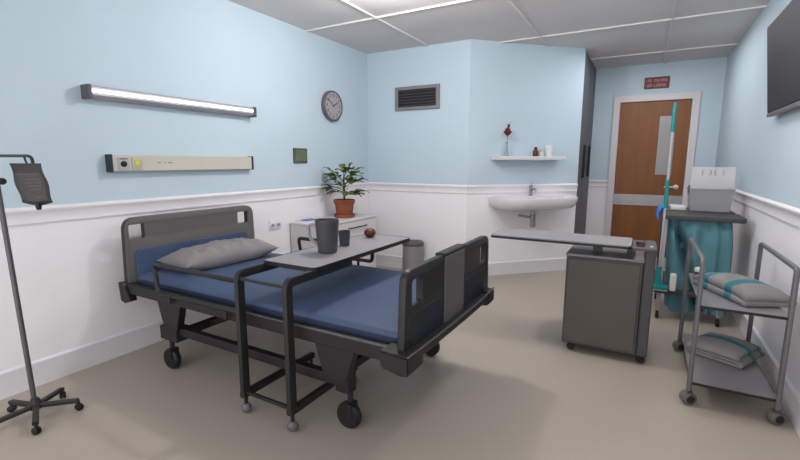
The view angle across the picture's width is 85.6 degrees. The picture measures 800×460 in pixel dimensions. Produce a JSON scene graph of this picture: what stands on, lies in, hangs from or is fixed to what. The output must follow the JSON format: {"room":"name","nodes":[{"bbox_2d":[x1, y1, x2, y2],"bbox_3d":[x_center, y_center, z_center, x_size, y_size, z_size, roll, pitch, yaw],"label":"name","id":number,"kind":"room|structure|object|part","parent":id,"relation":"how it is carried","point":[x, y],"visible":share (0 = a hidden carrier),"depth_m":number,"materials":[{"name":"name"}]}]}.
{"room":"hospital room","nodes":[
{"label":"hospital room","id":0,"kind":"room"},
{"bbox_2d":[0,0,368,371],"bbox_3d":[-1.720,-0.457,2.979,0.100,2.500,5.460,5,10,29],"label":"wall","id":1,"kind":"structure","parent":0,"point":[68,273],"depth_m":2.82,"materials":[{"name":"blue paint"}]},
{"bbox_2d":[0,310,212,399],"bbox_3d":[-1.698,0.713,3.092,0.016,0.152,5.360,5,10,29],"label":"baseboard","id":2,"kind":"structure","parent":1,"relation":"attached to","point":[13,381],"depth_m":2.65,"materials":[{"name":"plastic"}]},
{"bbox_2d":[80,84,256,117],"bbox_3d":[-1.531,-0.893,3.058,0.083,0.081,1.256,5,10,29],"label":"wall lamp","id":3,"kind":"object","parent":1,"relation":"attached to","point":[88,91],"visible":1,"depth_m":2.89,"materials":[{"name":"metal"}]},
{"bbox_2d":[105,154,253,171],"bbox_3d":[-1.526,-0.489,3.153,0.062,0.110,1.127,5,10,29],"label":"panel","id":4,"kind":"object","parent":1,"relation":"attached to","point":[114,163],"visible":1,"depth_m":3.02,"materials":[{"name":"beige plastic"}]},
{"bbox_2d":[117,157,129,169],"bbox_3d":[-1.746,-0.419,2.729,0.007,0.078,0.066,5,10,29],"label":"outlet","id":5,"kind":"object","parent":4,"relation":"attached to","point":[123,163],"depth_m":2.72,"materials":[{"name":"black plastic"}]},
{"bbox_2d":[131,158,142,169],"bbox_3d":[-1.704,-0.430,2.802,0.007,0.078,0.066,5,10,29],"label":"outlet","id":6,"kind":"object","parent":4,"relation":"attached to","point":[136,163],"depth_m":2.79,"materials":[{"name":"plastic"}]},
{"bbox_2d":[0,182,368,227],"bbox_3d":[-1.694,-0.171,2.951,0.022,0.098,5.360,5,10,29],"label":"trim","id":7,"kind":"structure","parent":1,"relation":"attached to","point":[19,216],"depth_m":2.93,"materials":[{"name":"paint"}]},
{"bbox_2d":[269,219,280,229],"bbox_3d":[-1.130,-0.051,3.952,0.042,0.085,0.145,5,10,29],"label":"wall socket","id":8,"kind":"object","parent":1,"relation":"attached to","point":[273,224],"visible":1,"depth_m":3.95,"materials":[{"name":"plastic"}]},
{"bbox_2d":[293,148,307,162],"bbox_3d":[-0.961,-0.718,4.172,0.018,0.140,0.186,5,10,29],"label":"wall plate","id":9,"kind":"object","parent":1,"relation":"attached to","point":[299,154],"visible":1,"depth_m":4.16,"materials":[{"name":"green plastic"}]},
{"bbox_3d":[-0.955,-0.719,4.168,0.003,0.102,0.146,5,10,29],"label":"plate","id":10,"kind":"part","parent":9,"relation":"part of","materials":[{"name":"green plastic"}]},
{"bbox_2d":[321,90,342,120],"bbox_3d":[-0.706,-1.293,4.505,0.048,0.308,0.308,5,10,29],"label":"wall clock","id":11,"kind":"object","parent":1,"relation":"attached to","point":[331,102],"visible":1,"depth_m":4.47,"materials":[{"name":"white plastic"}]},
{"bbox_2d":[0,257,799,459],"bbox_3d":[0.454,0.800,3.205,3.860,0.050,7.650,5,10,29],"label":"floor","id":12,"kind":"structure","parent":0,"point":[504,384],"depth_m":2.25,"materials":[{"name":"laminate"}]},
{"bbox_2d":[0,154,83,434],"bbox_3d":[-1.791,0.296,2.050,0.359,1.301,0.455,-4,10,-22],"label":"stand","id":13,"kind":"object","parent":12,"relation":"on","point":[35,404],"visible":1,"depth_m":2.10,"materials":[{"name":"metal"}]},
{"bbox_3d":[-1.858,-0.227,2.006,0.075,0.032,0.032,5,10,29],"label":"clamp knob","id":14,"kind":"part","parent":13,"relation":"part of","materials":[{"name":"black plastic"}]},
{"bbox_3d":[-1.868,0.892,2.078,0.026,0.029,0.161,6,11,33],"label":"foot arm","id":15,"kind":"part","parent":13,"relation":"part of"},
{"bbox_3d":[-1.789,-0.319,1.952,0.571,0.049,0.012,5,10,29],"label":"hook arm","id":16,"kind":"part","parent":13,"relation":"part of"},
{"bbox_3d":[-1.907,0.876,2.182,0.161,0.029,0.026,3,9,15],"label":"foot arm","id":17,"kind":"part","parent":13,"relation":"part of"},
{"bbox_2d":[9,163,52,209],"bbox_3d":[-1.560,-0.183,1.829,0.165,0.196,0.028,0,9,1],"label":"bag","id":18,"kind":"object","parent":13,"relation":"hanging from","point":[30,181],"visible":1,"depth_m":1.82,"materials":[{"name":"black plastic"}]},
{"bbox_3d":[-1.756,0.892,2.083,0.026,0.029,0.161,-7,11,-38],"label":"foot arm","id":19,"kind":"part","parent":13,"relation":"part of"},
{"bbox_3d":[-1.819,0.865,2.250,0.026,0.029,0.161,0,9,-2],"label":"foot arm","id":20,"kind":"part","parent":13,"relation":"part of"},
{"bbox_3d":[-1.726,0.875,2.189,0.161,0.029,0.026,-3,10,-20],"label":"foot arm","id":21,"kind":"part","parent":13,"relation":"part of"},
{"bbox_2d":[118,205,494,428],"bbox_3d":[-0.601,0.397,2.650,2.101,0.917,1.117,5,10,29],"label":"hospital bed","id":22,"kind":"object","parent":12,"relation":"on","point":[353,315],"visible":0.87,"depth_m":2.28,"materials":[{"name":"blue plastic"}]},
{"bbox_3d":[-1.337,0.498,2.543,0.220,0.160,0.044,5,10,29],"label":"leg plate","id":23,"kind":"part","parent":22,"relation":"part of","materials":[{"name":"metal"}]},
{"bbox_3d":[-1.470,0.082,3.133,0.050,0.447,1.030,5,10,29],"label":"headboard","id":24,"kind":"part","parent":22,"relation":"part of","materials":[{"name":"grey plastic"}]},
{"bbox_3d":[-1.104,0.326,2.328,0.737,0.233,0.027,5,10,29],"label":"rail","id":25,"kind":"part","parent":22,"relation":"part of","materials":[{"name":"black metal"}]},
{"bbox_3d":[-0.998,0.505,2.565,0.402,0.198,0.030,5,10,29],"label":"lift arm","id":26,"kind":"part","parent":22,"relation":"part of","materials":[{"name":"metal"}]},
{"bbox_2d":[156,237,278,270],"bbox_3d":[-1.253,0.146,3.039,0.350,0.152,0.740,6,11,32],"label":"pillow","id":27,"kind":"object","parent":22,"relation":"on","point":[216,253],"visible":0.94,"depth_m":2.88,"materials":[{"name":"grey fabric"}]},
{"bbox_3d":[-0.613,0.379,2.668,2.000,0.077,1.020,5,10,29],"label":"deck frame","id":28,"kind":"part","parent":22,"relation":"part of","materials":[{"name":"metal"}]},
{"bbox_3d":[-0.796,0.645,2.291,1.310,0.050,0.040,5,10,29],"label":"rail","id":29,"kind":"part","parent":22,"relation":"part of","materials":[{"name":"metal"}]},
{"bbox_3d":[-0.600,0.333,2.653,1.934,0.093,0.920,5,10,29],"label":"mattress","id":30,"kind":"part","parent":22,"relation":"part of","materials":[{"name":"blue fabric"}]},
{"bbox_3d":[-0.490,0.443,2.024,1.110,0.006,0.013,5,10,29],"label":"deck trim","id":31,"kind":"part","parent":22,"relation":"part of","materials":[{"name":"grey metal"}]},
{"bbox_3d":[-0.487,0.191,3.186,0.701,0.233,0.027,5,10,29],"label":"rail","id":32,"kind":"part","parent":22,"relation":"part of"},
{"bbox_3d":[-0.284,0.592,1.955,0.220,0.160,0.044,5,10,29],"label":"leg plate","id":33,"kind":"part","parent":22,"relation":"part of","materials":[{"name":"metal"}]},
{"bbox_3d":[0.260,0.293,2.151,0.034,0.402,1.060,5,10,29],"label":"footboard","id":34,"kind":"part","parent":22,"relation":"part of","materials":[{"name":"black plastic"}]},
{"bbox_3d":[0.297,0.421,2.118,0.016,0.013,1.080,5,10,29],"label":"bumper trim","id":35,"kind":"part","parent":22,"relation":"part of","materials":[{"name":"black plastic"}]},
{"bbox_3d":[0.266,0.288,2.121,0.014,0.370,0.240,5,10,29],"label":"panel","id":36,"kind":"part","parent":22,"relation":"part of","materials":[{"name":"grey plastic"}]},
{"bbox_2d":[234,234,409,431],"bbox_3d":[-0.369,0.491,2.551,0.369,0.762,1.167,5,10,29],"label":"table","id":37,"kind":"object","parent":12,"relation":"on","point":[315,264],"visible":0.81,"depth_m":2.15,"materials":[{"name":"black metal"}]},
{"bbox_3d":[-0.670,0.480,2.337,0.028,0.650,0.502,5,10,29],"label":"post","id":38,"kind":"part","parent":37,"relation":"part of","materials":[{"name":"black metal"}]},
{"bbox_3d":[-0.396,0.505,2.184,0.028,0.650,0.502,5,10,29],"label":"post","id":39,"kind":"part","parent":37,"relation":"part of","materials":[{"name":"black metal"}]},
{"bbox_2d":[307,218,338,253],"bbox_3d":[-0.421,0.031,2.425,0.169,0.186,0.136,5,10,29],"label":"pitcher","id":40,"kind":"object","parent":37,"relation":"on","point":[327,229],"visible":1,"depth_m":2.37,"materials":[{"name":"grey plastic"}]},
{"bbox_3d":[-0.486,0.023,2.415,0.059,0.127,0.034,0,9,-1],"label":"jug handle","id":41,"kind":"part","parent":40,"relation":"part of","materials":[{"name":"plastic"}]},
{"bbox_2d":[338,230,349,245],"bbox_3d":[-0.337,0.049,2.620,0.073,0.090,0.073,5,10,29],"label":"cup","id":42,"kind":"object","parent":37,"relation":"on","point":[344,235],"visible":1,"depth_m":2.60,"materials":[{"name":"grey plastic"}]},
{"bbox_2d":[364,228,375,237],"bbox_3d":[-0.202,0.017,2.899,0.080,0.066,0.080,5,10,29],"label":"apple","id":43,"kind":"object","parent":37,"relation":"on","point":[369,232],"visible":1,"depth_m":2.87,"materials":[{"name":"red food"}]},
{"bbox_2d":[290,213,375,267],"bbox_3d":[-0.641,0.224,4.457,0.416,0.695,0.920,5,10,29],"label":"base cabinet","id":44,"kind":"object","parent":12,"relation":"on","point":[359,223],"visible":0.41,"depth_m":4.29,"materials":[{"name":"white wood"}]},
{"bbox_2d":[319,162,369,217],"bbox_3d":[-0.590,-0.413,4.458,0.503,0.562,0.399,5,10,29],"label":"potted plant","id":45,"kind":"object","parent":44,"relation":"on","point":[344,207],"visible":1,"depth_m":4.40,"materials":[{"name":"green plant"}]},
{"bbox_3d":[-0.574,-0.463,4.438,0.252,0.347,0.149,-3,10,-19],"label":"stem","id":46,"kind":"part","parent":45,"relation":"part of","materials":[{"name":"green plant"}]},
{"bbox_3d":[-0.576,-0.231,4.476,0.222,0.172,0.222,5,10,29],"label":"pot","id":47,"kind":"part","parent":45,"relation":"part of","materials":[{"name":"ceramic"}]},
{"bbox_3d":[-0.493,0.005,4.338,0.017,0.165,0.896,5,10,29],"label":"drawer","id":48,"kind":"part","parent":44,"relation":"part of","materials":[{"name":"white wood"}]},
{"bbox_3d":[-0.493,0.309,4.386,0.017,0.439,0.896,5,10,29],"label":"door","id":49,"kind":"part","parent":44,"relation":"part of","materials":[{"name":"white wood"}]},
{"bbox_2d":[402,240,423,270],"bbox_3d":[0.148,0.308,4.902,0.248,0.390,0.248,5,10,29],"label":"waste bin","id":50,"kind":"object","parent":12,"relation":"on","point":[413,250],"visible":0.65,"depth_m":4.79,"materials":[{"name":"metal"}]},
{"bbox_3d":[0.148,0.142,4.876,0.248,0.053,0.248,5,10,29],"label":"bin lid","id":51,"kind":"part","parent":50,"relation":"part of","materials":[{"name":"grey metal"}]},
{"bbox_2d":[491,228,656,362],"bbox_3d":[1.183,0.415,3.039,1.013,0.763,0.462,5,10,29],"label":"bedside cabinet","id":52,"kind":"object","parent":12,"relation":"on","point":[609,280],"visible":1,"depth_m":2.77,"materials":[{"name":"grey metal"}]},
{"bbox_2d":[491,228,656,255],"bbox_3d":[1.155,0.092,2.933,1.010,0.092,0.335,5,10,29],"label":"tray","id":53,"kind":"object","parent":52,"relation":"on","point":[598,242],"depth_m":2.86,"materials":[{"name":"grey plastic"}]},
{"bbox_3d":[1.293,0.479,2.791,0.417,0.565,0.014,5,10,29],"label":"panel","id":54,"kind":"part","parent":52,"relation":"part of","materials":[{"name":"grey metal"}]},
{"bbox_2d":[574,52,595,233],"bbox_3d":[2.081,-0.871,5.635,0.667,2.496,1.211,5,10,29],"label":"closet","id":55,"kind":"object","parent":12,"relation":"on","point":[590,70],"visible":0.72,"depth_m":5.38,"materials":[{"name":"laminate"}]},
{"bbox_3d":[2.249,-0.838,5.286,0.030,0.410,0.010,5,10,29],"label":"handle","id":56,"kind":"part","parent":55,"relation":"part of","materials":[{"name":"black plastic"}]},
{"bbox_3d":[2.482,-0.887,5.742,0.019,2.475,0.573,5,10,29],"label":"door","id":57,"kind":"part","parent":55,"relation":"part of","materials":[{"name":"laminate"}]},
{"bbox_3d":[2.485,-0.903,5.698,0.030,0.410,0.010,5,10,29],"label":"handle","id":58,"kind":"part","parent":55,"relation":"part of","materials":[{"name":"black plastic"}]},
{"bbox_2d":[653,207,746,326],"bbox_3d":[2.457,0.274,3.626,0.545,0.862,0.710,5,10,29],"label":"cart","id":59,"kind":"object","parent":12,"relation":"on","point":[711,231],"visible":0.7,"depth_m":3.38,"materials":[{"name":"fabric"}]},
{"bbox_3d":[2.112,0.568,3.534,0.030,0.161,0.028,5,10,29],"label":"leg","id":60,"kind":"part","parent":59,"relation":"part of","materials":[{"name":"silver metal"}]},
{"bbox_2d":[656,204,667,220],"bbox_3d":[2.075,-0.142,3.419,0.077,0.136,0.101,5,10,29],"label":"glove","id":61,"kind":"object","parent":59,"relation":"on","point":[660,208],"visible":0.92,"depth_m":3.40,"materials":[{"name":"blue rubber"}]},
{"bbox_2d":[653,102,677,291],"bbox_3d":[2.062,-0.239,3.329,0.120,1.442,0.090,5,10,29],"label":"mop","id":62,"kind":"object","parent":59,"relation":"on","point":[657,285],"visible":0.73,"depth_m":3.33,"materials":[{"name":"metal"}]},
{"bbox_2d":[669,273,676,290],"bbox_3d":[2.150,0.410,3.404,0.042,0.138,0.060,5,10,29],"label":"spray bottle","id":63,"kind":"object","parent":59,"relation":"on","point":[673,276],"visible":1,"depth_m":3.38,"materials":[{"name":"white plastic"}]},
{"bbox_3d":[2.430,0.459,3.659,0.495,0.037,0.690,5,10,29],"label":"plate","id":64,"kind":"part","parent":59,"relation":"part of","materials":[{"name":"plastic"}]},
{"bbox_2d":[670,204,685,209],"bbox_3d":[2.419,-0.200,3.765,0.110,0.030,0.220,5,10,29],"label":"paper roll","id":65,"kind":"object","parent":59,"relation":"on","point":[672,206],"visible":1,"depth_m":3.68,"materials":[{"name":"paper"}]},
{"bbox_2d":[666,207,735,213],"bbox_3d":[2.555,-0.157,3.722,0.495,0.040,0.330,5,10,29],"label":"tray","id":66,"kind":"object","parent":59,"relation":"on","point":[668,209],"depth_m":3.58,"materials":[{"name":"plastic"}]},
{"bbox_2d":[687,167,735,211],"bbox_3d":[2.631,-0.348,3.652,0.347,0.358,0.295,5,10,29],"label":"lidded box","id":67,"kind":"object","parent":59,"relation":"on","point":[710,188],"visible":1,"depth_m":3.66,"materials":[{"name":"white plastic"}]},
{"bbox_3d":[2.709,-0.446,3.743,0.315,0.192,0.034,5,10,29],"label":"box lid","id":68,"kind":"part","parent":67,"relation":"part of","materials":[{"name":"white plastic"}]},
{"bbox_2d":[672,237,799,425],"bbox_3d":[1.866,0.495,2.466,0.440,0.787,0.814,5,10,29],"label":"trolley","id":69,"kind":"object","parent":12,"relation":"on","point":[750,381],"visible":0.85,"depth_m":2.25,"materials":[{"name":"metal"}]},
{"bbox_3d":[1.710,0.444,2.548,0.025,0.712,0.769,5,10,29],"label":"frame","id":70,"kind":"part","parent":69,"relation":"part of","materials":[{"name":"metal"}]},
{"bbox_2d":[694,267,699,274],"bbox_3d":[1.894,0.269,2.732,0.058,0.060,0.057,5,10,29],"label":"jar","id":71,"kind":"object","parent":69,"relation":"on","point":[696,269],"visible":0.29,"depth_m":2.73,"materials":[{"name":"white plastic"}]},
{"bbox_2d":[684,332,764,368],"bbox_3d":[1.939,0.692,2.581,0.302,0.100,0.306,-5,11,-31],"label":"folded towel","id":72,"kind":"object","parent":69,"relation":"on","point":[732,351],"visible":0.94,"depth_m":2.50,"materials":[{"name":"white fabric"}]},
{"bbox_2d":[682,333,774,398],"bbox_3d":[1.866,0.760,2.508,0.348,0.006,0.755,5,10,29],"label":"shelf","id":73,"kind":"object","parent":69,"relation":"attached to","point":[749,381],"depth_m":2.30,"materials":[{"name":"grey metal"}]},
{"bbox_2d":[688,273,786,316],"bbox_3d":[1.867,0.348,2.443,0.348,0.006,0.755,5,10,29],"label":"shelf","id":74,"kind":"object","parent":69,"relation":"attached to","point":[710,300],"depth_m":2.18,"materials":[{"name":"grey metal"}]},
{"bbox_2d":[693,272,796,307],"bbox_3d":[1.864,0.301,2.362,0.252,0.104,0.434,1,9,4],"label":"folded towel","id":75,"kind":"object","parent":69,"relation":"on","point":[745,291],"visible":0.96,"depth_m":2.23,"materials":[{"name":"white fabric"}]},
{"bbox_3d":[2.023,0.472,2.373,0.025,0.712,0.769,5,10,29],"label":"frame","id":76,"kind":"part","parent":69,"relation":"part of","materials":[{"name":"metal"}]},
{"bbox_2d":[367,39,470,258],"bbox_3d":[0.195,-0.767,4.950,1.268,2.500,0.100,5,10,29],"label":"wall","id":77,"kind":"structure","parent":0,"point":[425,146],"depth_m":4.86,"materials":[{"name":"blue paint"}]},
{"bbox_2d":[376,253,426,268],"bbox_3d":[0.166,0.400,5.085,1.268,0.152,0.016,5,10,29],"label":"baseboard","id":78,"kind":"structure","parent":77,"relation":"attached to","point":[387,260],"depth_m":5.25,"materials":[{"name":"plastic"}]},
{"bbox_2d":[395,84,439,110],"bbox_3d":[0.185,-1.460,4.774,0.550,0.256,0.024,5,10,29],"label":"air vent","id":79,"kind":"object","parent":77,"relation":"in","point":[420,97],"visible":1,"depth_m":4.77,"materials":[{"name":"metal"}]},
{"bbox_2d":[369,182,466,193],"bbox_3d":[0.166,-0.484,4.943,1.268,0.098,0.022,5,10,29],"label":"trim","id":80,"kind":"structure","parent":77,"relation":"attached to","point":[378,186],"depth_m":4.91,"materials":[{"name":"paint"}]},
{"bbox_2d":[228,0,769,68],"bbox_3d":[0.457,-1.718,2.806,3.860,0.050,7.650,5,10,29],"label":"ceiling","id":81,"kind":"structure","parent":0,"point":[490,20],"depth_m":3.92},
{"bbox_2d":[340,0,675,63],"bbox_3d":[0.497,-1.675,2.732,2.244,0.013,7.550,5,10,29],"label":"trim","id":82,"kind":"structure","parent":81,"relation":"attached to","point":[344,1],"depth_m":3.85,"materials":[{"name":"white metal"}]},
{"bbox_2d":[305,0,766,59],"bbox_3d":[0.385,-1.667,2.687,3.660,0.014,6.394,5,10,29],"label":"trim","id":83,"kind":"structure","parent":81,"relation":"attached to","point":[460,1],"depth_m":3.89,"materials":[{"name":"white metal"}]},
{"bbox_2d":[466,39,585,261],"bbox_3d":[1.392,-0.741,4.793,0.972,2.500,1.002,5,10,29],"label":"wall","id":84,"kind":"structure","parent":0,"point":[538,89],"depth_m":4.73,"materials":[{"name":"blue paint"}]},
{"bbox_2d":[467,183,577,193],"bbox_3d":[1.387,-0.462,4.815,1.375,0.098,0.022,-2,9,-15],"label":"trim","id":85,"kind":"structure","parent":84,"relation":"attached to","point":[504,188],"depth_m":4.79,"materials":[{"name":"paint"}]},
{"bbox_2d":[488,257,566,275],"bbox_3d":[1.385,0.422,4.958,1.375,0.152,0.016,-2,9,-15],"label":"baseboard","id":86,"kind":"structure","parent":84,"relation":"attached to","point":[549,264],"depth_m":4.97,"materials":[{"name":"plastic"}]},
{"bbox_2d":[491,156,565,159],"bbox_3d":[1.399,-0.780,4.692,0.830,0.039,0.157,-2,9,-15],"label":"wall shelf","id":87,"kind":"object","parent":84,"relation":"attached to","point":[492,157],"visible":1,"depth_m":4.61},
{"bbox_2d":[504,122,511,155],"bbox_3d":[1.140,-0.968,4.580,0.087,0.366,0.087,5,10,29],"label":"vase","id":88,"kind":"object","parent":87,"relation":"on","point":[507,131],"visible":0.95,"depth_m":4.57,"materials":[{"name":"clear glass"}]},
{"bbox_3d":[1.132,-0.861,4.595,0.052,0.150,0.052,5,10,29],"label":"vase glass","id":89,"kind":"part","parent":88,"relation":"part of","materials":[{"name":"clear glass"}]},
{"bbox_2d":[533,147,538,155],"bbox_3d":[1.474,-0.850,4.693,0.060,0.098,0.060,5,10,29],"label":"medicine bottle","id":90,"kind":"object","parent":87,"relation":"on","point":[535,151],"visible":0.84,"depth_m":4.67,"materials":[{"name":"brown glass"}]},
{"bbox_2d":[539,149,543,155],"bbox_3d":[1.539,-0.841,4.702,0.052,0.077,0.051,5,10,29],"label":"jar","id":91,"kind":"object","parent":87,"relation":"on","point":[541,151],"visible":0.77,"depth_m":4.68,"materials":[{"name":"white plastic"}]},
{"bbox_2d":[545,145,553,155],"bbox_3d":[1.633,-0.867,4.735,0.092,0.118,0.092,5,10,29],"label":"cup","id":92,"kind":"object","parent":87,"relation":"on","point":[548,148],"visible":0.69,"depth_m":4.70,"materials":[{"name":"ceramic"}]},
{"bbox_2d":[488,181,577,227],"bbox_3d":[1.474,-0.263,4.658,0.940,0.499,0.420,-2,9,-15],"label":"basin","id":93,"kind":"object","parent":84,"relation":"attached to","point":[530,202],"visible":1,"depth_m":4.51,"materials":[{"name":"ceramic"}]},
{"bbox_2d":[528,181,536,195],"bbox_3d":[1.456,-0.452,4.748,0.059,0.156,0.148,0,9,-3],"label":"tap","id":94,"kind":"object","parent":93,"relation":"on","point":[531,188],"depth_m":4.77,"materials":[{"name":"silver metal"}]},
{"bbox_2d":[585,57,727,235],"bbox_3d":[3.159,-0.895,5.779,1.720,2.500,0.100,5,10,29],"label":"wall","id":95,"kind":"structure","parent":0,"point":[707,76],"depth_m":5.57,"materials":[{"name":"blue paint"}]},
{"bbox_2d":[589,180,607,186],"bbox_3d":[2.748,-0.645,5.985,0.242,0.098,0.022,5,10,29],"label":"trim","id":96,"kind":"structure","parent":95,"relation":"attached to","point":[592,183],"depth_m":5.98,"materials":[{"name":"paint"}]},
{"bbox_2d":[604,91,700,257],"bbox_3d":[3.282,-0.691,5.707,0.952,2.119,0.156,5,10,29],"label":"door","id":97,"kind":"structure","parent":95,"relation":"in","point":[641,125],"depth_m":5.68,"materials":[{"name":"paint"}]},
{"bbox_3d":[3.410,-1.083,5.549,0.180,0.745,0.008,5,10,29],"label":"vision panel","id":98,"kind":"part","parent":97,"relation":"part of","materials":[{"name":"clear glass"}]},
{"bbox_2d":[644,76,669,88],"bbox_3d":[3.267,-1.873,5.494,0.276,0.142,0.016,5,10,29],"label":"wall sign","id":99,"kind":"object","parent":95,"relation":"attached to","point":[652,82],"visible":1,"depth_m":5.49,"materials":[{"name":"red plastic"}]},
{"bbox_2d":[715,0,799,394],"bbox_3d":[2.091,-0.312,2.091,0.100,2.500,7.650,5,10,29],"label":"wall","id":100,"kind":"structure","parent":0,"point":[764,151],"depth_m":3.17,"materials":[{"name":"blue paint"}]},
{"bbox_2d":[731,313,799,436],"bbox_3d":[2.016,0.850,2.259,0.016,0.152,7.550,5,10,29],"label":"baseboard","id":101,"kind":"structure","parent":100,"relation":"attached to","point":[770,366],"depth_m":2.45,"materials":[{"name":"plastic"}]},
{"bbox_2d":[733,189,799,228],"bbox_3d":[2.015,-0.035,2.120,0.022,0.098,7.550,5,10,29],"label":"trim","id":102,"kind":"structure","parent":100,"relation":"attached to","point":[788,214],"depth_m":2.78,"materials":[{"name":"paint"}]},
{"bbox_2d":[766,0,799,116],"bbox_3d":[2.200,-0.975,2.398,0.112,0.587,1.105,5,10,29],"label":"television","id":103,"kind":"object","parent":100,"relation":"attached to","point":[783,34],"visible":1,"depth_m":2.51,"materials":[{"name":"black plastic"}]}
]}

